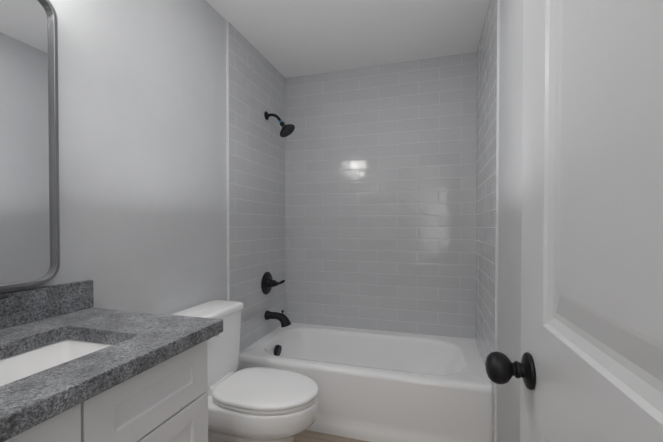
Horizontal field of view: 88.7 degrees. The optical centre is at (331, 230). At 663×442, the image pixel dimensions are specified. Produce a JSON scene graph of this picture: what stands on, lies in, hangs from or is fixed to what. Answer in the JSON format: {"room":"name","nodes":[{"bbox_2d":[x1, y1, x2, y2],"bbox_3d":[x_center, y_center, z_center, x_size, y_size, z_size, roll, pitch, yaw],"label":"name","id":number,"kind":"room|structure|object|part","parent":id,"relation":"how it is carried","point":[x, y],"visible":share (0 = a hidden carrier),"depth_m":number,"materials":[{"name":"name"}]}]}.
{"room":"bathroom","nodes":[
{"label":"bathroom","id":0,"kind":"room"},
{"bbox_2d":[0,0,226,313],"bbox_3d":[-0.801,-0.042,1.682,0.100,2.440,2.700,0,1,17],"label":"wall","id":1,"kind":"structure","parent":0,"point":[142,112],"depth_m":1.46,"materials":[{"name":"grey paint"}]},
{"bbox_2d":[0,0,59,289],"bbox_3d":[-0.994,-0.283,0.799,0.036,0.905,0.640,0,1,17],"label":"mirror","id":2,"kind":"object","parent":1,"relation":"attached to","point":[29,197],"visible":1,"depth_m":1.03,"materials":[{"name":"grey mirror"}]},
{"bbox_2d":[0,280,93,328],"bbox_3d":[-0.992,0.233,0.834,0.022,0.100,0.830,0,1,17],"label":"backsplash","id":3,"kind":"structure","parent":1,"relation":"attached to","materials":[{"name":"grey stone"}]},
{"bbox_2d":[226,20,229,300],"bbox_3d":[-0.629,-0.047,2.063,0.010,2.440,0.011,0,1,17],"label":"trim","id":4,"kind":"structure","parent":1,"relation":"attached to","point":[227,109],"depth_m":2.05,"materials":[{"name":"white paint"}]},
{"bbox_2d":[229,22,285,351],"bbox_3d":[-0.509,-0.243,2.463,0.008,2.058,0.830,0,1,17],"label":"wall tile","id":5,"kind":"structure","parent":1,"relation":"attached to","point":[257,232],"depth_m":2.37,"materials":[{"name":"grey tile"}]},
{"bbox_2d":[261,272,284,294],"bbox_3d":[-0.412,0.393,2.510,0.152,0.170,0.170,0,1,17],"label":"shower valve","id":6,"kind":"object","parent":5,"relation":"attached to","point":[268,283],"visible":1,"depth_m":2.50,"materials":[{"name":"black metal"}]},
{"bbox_2d":[265,310,290,326],"bbox_3d":[-0.391,0.648,2.507,0.196,0.125,0.076,0,1,17],"label":"tub spout","id":7,"kind":"object","parent":5,"relation":"attached to","point":[283,319],"visible":1,"depth_m":2.49,"materials":[{"name":"black metal"}]},
{"bbox_2d":[264,111,294,136],"bbox_3d":[-0.378,-0.784,2.485,0.223,0.198,0.128,0,1,17],"label":"shower head","id":8,"kind":"object","parent":5,"relation":"attached to","point":[287,130],"visible":1,"depth_m":2.47},
{"bbox_2d":[239,326,280,353],"bbox_3d":[-0.493,0.784,2.504,0.006,0.008,0.752,0,1,17],"label":"trim","id":9,"kind":"structure","parent":1,"relation":"attached to","point":[259,340],"depth_m":2.42,"materials":[{"name":"white paint"}]},
{"bbox_2d":[294,430,368,441],"bbox_3d":[-0.005,1.215,0.700,2.800,0.050,4.150,0,1,17],"label":"floor","id":10,"kind":"structure","parent":0,"point":[307,436],"depth_m":1.92,"materials":[{"name":"wood"}]},
{"bbox_2d":[0,280,222,441],"bbox_3d":[-0.732,0.642,0.761,0.566,1.094,0.830,0,1,17],"label":"bathroom vanity","id":11,"kind":"object","parent":10,"relation":"on","point":[75,366],"visible":1,"depth_m":0.88,"materials":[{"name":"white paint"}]},
{"bbox_2d":[0,295,8,299],"bbox_3d":[-0.870,0.189,0.788,0.190,0.189,0.260,0,1,17],"label":"faucet","id":12,"kind":"object","parent":11,"relation":"on","point":[1,296],"depth_m":0.92,"materials":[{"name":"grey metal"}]},
{"bbox_3d":[-0.564,0.703,0.504,0.020,0.730,0.377,0,1,17],"label":"door","id":13,"kind":"part","parent":11,"relation":"part of","materials":[{"name":"white paint"}]},
{"bbox_2d":[0,339,110,385],"bbox_3d":[-0.718,0.403,0.743,0.325,0.156,0.510,0,1,17],"label":"sink","id":14,"kind":"object","parent":11,"relation":"in","point":[17,364],"depth_m":0.94,"materials":[{"name":"white ceramic"}]},
{"bbox_3d":[-0.451,0.417,0.873,0.020,0.167,0.391,0,1,17],"label":"drawer","id":15,"kind":"part","parent":11,"relation":"part of","materials":[{"name":"white paint"}]},
{"bbox_3d":[-0.451,0.643,0.876,0.020,0.274,0.391,0,1,17],"label":"drawer","id":16,"kind":"part","parent":11,"relation":"part of","materials":[{"name":"white paint"}]},
{"bbox_2d":[169,300,318,441],"bbox_3d":[-0.397,0.784,1.633,0.692,0.789,0.410,0,1,17],"label":"toilet","id":17,"kind":"object","parent":10,"relation":"on","point":[258,404],"visible":0.67,"depth_m":1.53,"materials":[{"name":"white ceramic"}]},
{"bbox_3d":[-0.628,0.579,1.700,0.210,0.380,0.410,0,1,17],"label":"tank","id":18,"kind":"part","parent":17,"relation":"part of","materials":[{"name":"white ceramic"}]},
{"bbox_2d":[237,324,492,441],"bbox_3d":[0.213,0.981,2.288,1.496,0.380,0.774,0,1,17],"label":"tub","id":19,"kind":"object","parent":10,"relation":"on","point":[374,386],"visible":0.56,"depth_m":1.95,"materials":[{"name":"white ceramic"}]},
{"bbox_2d":[206,0,488,77],"bbox_3d":[-0.005,-1.274,0.669,2.800,0.050,4.150,0,1,17],"label":"ceiling","id":20,"kind":"structure","parent":0,"point":[289,38],"depth_m":2.14,"materials":[{"name":"white paint"}]},
{"bbox_2d":[497,0,522,441],"bbox_3d":[0.731,-0.036,1.220,0.100,2.440,2.700,0,1,17],"label":"wall","id":21,"kind":"structure","parent":0,"point":[510,187],"depth_m":1.38,"materials":[{"name":"grey paint"}]},
{"bbox_2d":[474,339,492,387],"bbox_3d":[0.922,0.789,2.077,0.006,0.008,0.752,0,1,17],"label":"trim","id":22,"kind":"structure","parent":21,"relation":"attached to","point":[483,363],"depth_m":2.02,"materials":[{"name":"white paint"}]},
{"bbox_2d":[475,0,496,392],"bbox_3d":[0.920,-0.237,2.033,0.008,2.058,0.830,0,1,17],"label":"wall tile","id":23,"kind":"structure","parent":21,"relation":"attached to","point":[486,105],"depth_m":1.94,"materials":[{"name":"grey tile"}]},
{"bbox_2d":[493,390,494,441],"bbox_3d":[0.808,0.987,1.676,0.008,0.382,0.052,0,1,17],"label":"wall tile","id":24,"kind":"structure","parent":21,"relation":"attached to","point":[493,415],"depth_m":1.69,"materials":[{"name":"grey tile"}]},
{"bbox_2d":[494,0,499,441],"bbox_3d":[0.798,-0.041,1.633,0.010,2.440,0.011,0,1,17],"label":"trim","id":25,"kind":"structure","parent":21,"relation":"attached to","point":[497,192],"depth_m":1.63,"materials":[{"name":"white paint"}]},
{"bbox_3d":[0.340,-0.055,2.696,1.500,2.440,0.100,0,1,17],"label":"wall","id":26,"kind":"structure","parent":0,"visible":0},
{"bbox_2d":[285,52,476,338],"bbox_3d":[0.324,-0.245,2.642,1.484,2.058,0.008,0,1,17],"label":"wall tile","id":27,"kind":"structure","parent":26,"relation":"attached to","point":[380,186],"depth_m":2.61,"materials":[{"name":"grey tile"}]},
{"bbox_2d":[291,323,473,339],"bbox_3d":[0.322,0.782,2.648,1.484,0.008,0.006,0,1,17],"label":"trim","id":28,"kind":"structure","parent":26,"relation":"attached to","point":[383,331],"depth_m":2.62,"materials":[{"name":"white paint"}]},
{"bbox_3d":[-0.203,-0.021,0.029,2.600,2.440,0.120,0,1,17],"label":"wall","id":29,"kind":"structure","parent":0,"visible":0},
{"bbox_2d":[520,0,662,441],"bbox_3d":[0.313,0.174,0.337,0.055,2.018,0.761,0,1,17],"label":"door","id":30,"kind":"structure","parent":29,"relation":"in","point":[592,242],"depth_m":0.41,"materials":[{"name":"white paint"}]},
{"bbox_2d":[485,351,535,389],"bbox_3d":[0.395,0.266,0.637,0.192,0.067,0.068,0,1,17],"label":"door knob","id":31,"kind":"object","parent":30,"relation":"attached to","point":[501,368],"depth_m":0.64,"materials":[{"name":"black metal"}]}
]}

